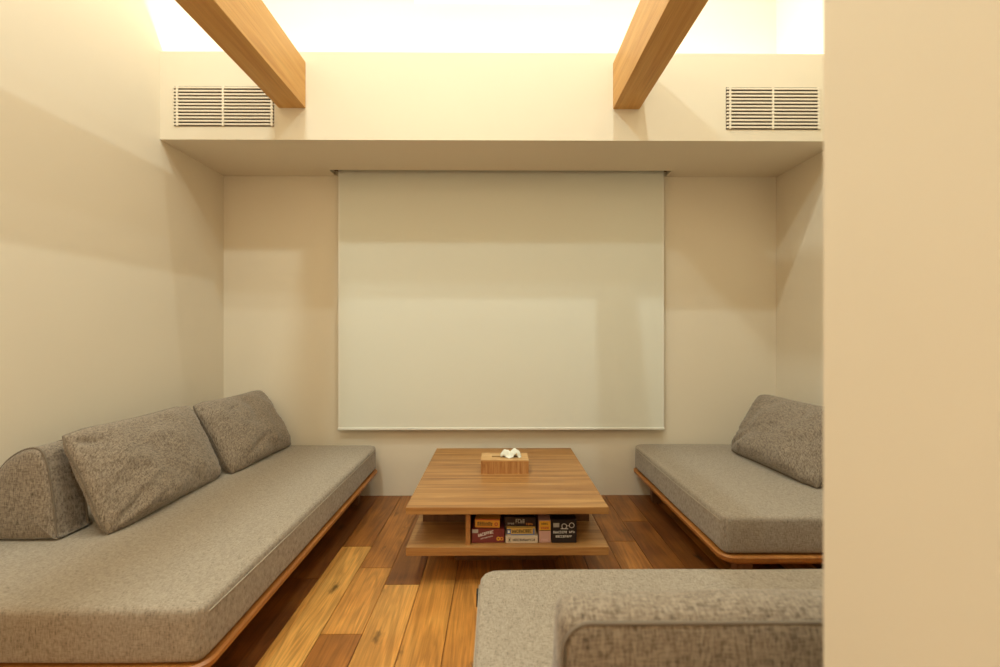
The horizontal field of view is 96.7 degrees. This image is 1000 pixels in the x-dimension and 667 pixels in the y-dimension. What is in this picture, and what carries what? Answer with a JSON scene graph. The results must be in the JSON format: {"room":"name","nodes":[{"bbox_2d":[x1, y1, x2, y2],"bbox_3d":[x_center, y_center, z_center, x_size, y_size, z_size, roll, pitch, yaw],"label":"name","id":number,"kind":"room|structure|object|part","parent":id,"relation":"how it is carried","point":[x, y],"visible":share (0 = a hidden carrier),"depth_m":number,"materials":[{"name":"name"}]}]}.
{"room":"living room","nodes":[
{"label":"living room","id":0,"kind":"room"},
{"bbox_2d":[0,0,223,466],"bbox_3d":[-1.905,-1.020,0.697,0.100,4.240,4.820,0,0,0],"label":"wall","id":1,"kind":"structure","parent":0,"point":[112,235],"depth_m":2.05,"materials":[{"name":"beige paint"}]},
{"bbox_2d":[160,51,822,176],"bbox_3d":[0.009,-1.308,2.737,3.755,0.484,0.567,0,0,0],"label":"soffit","id":2,"kind":"structure","parent":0,"point":[362,110],"depth_m":2.46,"materials":[{"name":"beige paint"}]},
{"bbox_2d":[173,85,273,126],"bbox_3d":[-1.516,-1.248,2.438,0.546,0.219,0.010,0,0,0],"label":"air vent","id":3,"kind":"object","parent":2,"relation":"in","point":[241,106],"visible":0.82,"depth_m":2.44,"materials":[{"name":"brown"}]},
{"bbox_2d":[175,0,304,107],"bbox_3d":[-1.129,-1.367,0.419,0.147,0.254,4.053,0,0,0],"label":"ceiling beam","id":4,"kind":"structure","parent":2,"relation":"attached to","point":[246,31],"depth_m":2.00,"materials":[{"name":"brown wood"}]},
{"bbox_2d":[338,170,664,429],"bbox_3d":[0.010,-0.280,2.959,2.186,1.851,0.048,0,0,0],"label":"projection screen","id":5,"kind":"object","parent":2,"relation":"hanging from","point":[468,299],"visible":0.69,"depth_m":2.97,"materials":[{"name":"white fabric"}]},
{"bbox_2d":[613,0,707,108],"bbox_3d":[0.712,-1.367,0.431,0.147,0.254,4.053,0,0,0],"label":"ceiling beam","id":6,"kind":"structure","parent":2,"relation":"attached to","point":[657,29],"depth_m":2.00,"materials":[{"name":"brown wood"}]},
{"bbox_2d":[726,87,820,129],"bbox_3d":[1.512,-1.246,2.458,0.522,0.232,0.010,0,0,0],"label":"air vent","id":7,"kind":"object","parent":2,"relation":"in","point":[747,108],"visible":1,"depth_m":2.46,"materials":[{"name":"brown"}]},
{"bbox_2d":[224,0,775,495],"bbox_3d":[0.007,-1.020,3.070,3.755,4.240,0.100,0,0,0],"label":"wall","id":8,"kind":"structure","parent":0,"point":[281,232],"depth_m":3.02,"materials":[{"name":"beige paint"}]},
{"bbox_2d":[414,0,589,4],"bbox_3d":[0.014,-2.349,3.065,1.190,0.223,0.090,0,0,0],"label":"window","id":9,"kind":"structure","parent":8,"relation":"in","point":[542,2],"depth_m":3.02,"materials":[{"name":"white glass"}]},
{"bbox_3d":[0.014,-2.349,3.075,1.150,0.183,0.010,0,0,0],"label":"pane","id":10,"kind":"part","parent":9,"relation":"part of","materials":[{"name":"white"}]},
{"bbox_2d":[210,495,822,666],"bbox_3d":[0.023,1.130,0.710,3.755,0.060,4.620,0,0,0],"label":"floor","id":11,"kind":"structure","parent":0,"point":[357,599],"depth_m":1.94,"materials":[{"name":"brown wood"}]},
{"bbox_2d":[0,445,376,666],"bbox_3d":[-1.327,0.917,2.067,1.063,0.366,1.778,0,0,0],"label":"sofa","id":12,"kind":"object","parent":11,"relation":"on","point":[175,586],"visible":0.76,"depth_m":1.42,"materials":[{"name":"grey fabric"}]},
{"bbox_2d":[0,440,91,538],"bbox_3d":[-1.736,0.569,1.648,0.331,0.326,0.162,0,0,0],"label":"bolster","id":13,"kind":"object","parent":12,"relation":"on","point":[41,497],"visible":0.88,"depth_m":1.57,"materials":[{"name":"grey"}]},
{"bbox_2d":[62,406,220,534],"bbox_3d":[-1.511,0.548,1.955,0.265,0.370,0.698,0,0,0],"label":"cushion","id":14,"kind":"object","parent":12,"relation":"on","point":[126,470],"visible":1,"depth_m":1.78,"materials":[{"name":"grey fabric"}]},
{"bbox_2d":[193,390,290,473],"bbox_3d":[-1.487,0.550,2.634,0.276,0.365,0.644,0,0,0],"label":"cushion","id":15,"kind":"object","parent":12,"relation":"on","point":[244,429],"visible":0.98,"depth_m":2.47,"materials":[{"name":"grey fabric"}]},
{"bbox_3d":[-0.931,1.018,2.859,0.069,0.165,0.069,0,0,0],"label":"leg","id":16,"kind":"part","parent":12,"relation":"part of","materials":[{"name":"brown wood"}]},
{"bbox_2d":[406,448,608,559],"bbox_3d":[0.029,0.926,2.423,0.880,0.347,0.995,0,0,0],"label":"coffee table","id":17,"kind":"object","parent":11,"relation":"on","point":[452,488],"visible":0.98,"depth_m":2.10,"materials":[{"name":"brown wood"}]},
{"bbox_3d":[-0.266,0.855,2.198,0.228,0.142,0.020,0,0,0],"label":"panel","id":18,"kind":"part","parent":17,"relation":"part of","materials":[{"name":"brown wood"}]},
{"bbox_2d":[472,514,503,542],"bbox_3d":[-0.056,0.895,2.064,0.144,0.062,0.201,0,0,-1],"label":"board game box","id":19,"kind":"object","parent":17,"relation":"on","point":[479,535],"visible":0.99,"depth_m":1.97,"materials":[{"name":"red cardboard"}]},
{"bbox_2d":[475,514,500,527],"bbox_3d":[-0.053,0.844,2.049,0.110,0.038,0.151,0,0,3],"label":"board game box","id":20,"kind":"object","parent":19,"relation":"on","point":[481,520],"visible":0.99,"depth_m":1.98,"materials":[{"name":"orange cardboard"}]},
{"bbox_2d":[475,519,497,525],"bbox_3d":[-0.056,0.840,1.974,0.110,0.029,0.001,0,0,3],"label":"print","id":21,"kind":"object","parent":20,"relation":"on","point":[475,519],"depth_m":1.97},
{"bbox_2d":[481,448,528,473],"bbox_3d":[0.025,0.692,2.455,0.256,0.121,0.146,0,0,0],"label":"tissue box","id":22,"kind":"object","parent":17,"relation":"on","point":[513,461],"visible":1,"depth_m":2.38,"materials":[{"name":"brown wood"}]},
{"bbox_3d":[0.025,0.682,2.455,0.256,0.006,0.146,0,0,0],"label":"lid","id":23,"kind":"part","parent":22,"relation":"part of","materials":[{"name":"brown wood"}]},
{"bbox_2d":[406,514,608,555],"bbox_3d":[0.029,0.945,2.423,0.880,0.037,0.995,0,0,0],"label":"shelf","id":24,"kind":"object","parent":17,"relation":"attached to","point":[429,536],"depth_m":1.95,"materials":[{"name":"brown wood"}]},
{"bbox_2d":[505,526,537,542],"bbox_3d":[0.095,0.910,2.061,0.142,0.031,0.200,0,0,0],"label":"board game box","id":25,"kind":"object","parent":17,"relation":"on","point":[509,538],"visible":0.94,"depth_m":1.96,"materials":[{"name":"beige cardboard"}]},
{"bbox_2d":[506,526,534,534],"bbox_3d":[0.090,0.878,2.060,0.126,0.032,0.181,0,0,-2],"label":"board game box","id":26,"kind":"object","parent":25,"relation":"on","point":[511,530],"visible":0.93,"depth_m":1.97,"materials":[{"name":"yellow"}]},
{"bbox_2d":[505,514,535,525],"bbox_3d":[0.092,0.842,2.075,0.138,0.040,0.181,0,0,2],"label":"board game box","id":27,"kind":"object","parent":26,"relation":"on","point":[510,519],"visible":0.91,"depth_m":1.99,"materials":[{"name":"black cardboard"}]},
{"bbox_2d":[535,514,550,542],"bbox_3d":[0.198,0.877,2.066,0.052,0.098,0.201,0,0,0],"label":"board game box","id":28,"kind":"object","parent":17,"relation":"on","point":[543,522],"visible":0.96,"depth_m":1.97,"materials":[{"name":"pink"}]},
{"bbox_2d":[539,521,550,529],"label":"print","id":29,"kind":"object","parent":28,"relation":"attached to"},
{"bbox_3d":[0.154,0.855,2.201,0.572,0.142,0.020,0,0,0],"label":"panel","id":30,"kind":"part","parent":17,"relation":"part of","materials":[{"name":"brown wood"}]},
{"bbox_2d":[549,514,576,542],"bbox_3d":[0.283,0.874,2.074,0.110,0.103,0.221,0,0,0],"label":"board game box","id":31,"kind":"object","parent":17,"relation":"on","point":[563,526],"visible":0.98,"depth_m":1.96,"materials":[{"name":"black cardboard"}]},
{"bbox_2d":[473,569,822,666],"bbox_3d":[0.587,0.917,0.978,1.312,0.367,0.877,0,0,0],"label":"sofa","id":32,"kind":"object","parent":11,"relation":"on","point":[515,620],"visible":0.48,"depth_m":1.29,"materials":[{"name":"grey fabric"}]},
{"bbox_2d":[552,589,822,666],"bbox_3d":[0.424,0.581,0.750,0.680,0.303,0.151,0,0,0],"label":"cushion","id":33,"kind":"object","parent":32,"relation":"on","point":[710,627],"visible":0.6,"depth_m":0.69,"materials":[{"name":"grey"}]},
{"bbox_2d":[633,444,822,569],"bbox_3d":[1.385,0.917,2.387,0.998,0.366,1.215,0,0,0],"label":"sofa","id":34,"kind":"object","parent":11,"relation":"on","point":[747,512],"visible":0.56,"depth_m":2.02,"materials":[{"name":"grey fabric"}]},
{"bbox_3d":[1.012,1.018,2.892,0.069,0.165,0.069,0,0,0],"label":"leg","id":35,"kind":"part","parent":34,"relation":"part of","materials":[{"name":"brown wood"}]},
{"bbox_3d":[1.019,1.018,1.877,0.069,0.165,0.069,0,0,0],"label":"leg","id":36,"kind":"part","parent":34,"relation":"part of","materials":[{"name":"brown wood"}]},
{"bbox_2d":[731,395,822,487],"bbox_3d":[1.556,0.552,2.440,0.278,0.361,0.695,0,0,-5],"label":"cushion","id":37,"kind":"object","parent":34,"relation":"on","point":[782,435],"visible":0.74,"depth_m":2.34,"materials":[{"name":"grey fabric"}]},
{"bbox_2d":[776,0,822,405],"bbox_3d":[1.950,-1.020,0.723,0.100,4.240,4.820,0,0,0],"label":"wall","id":38,"kind":"structure","parent":0,"point":[799,23],"depth_m":2.79,"materials":[{"name":"beige paint"}]},
{"bbox_2d":[823,0,999,666],"bbox_3d":[1.139,-1.020,-0.542,1.539,4.240,2.100,0,0,0],"label":"wall partition","id":39,"kind":"structure","parent":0,"point":[911,88],"depth_m":0.39,"materials":[{"name":"beige paint"}]}
]}

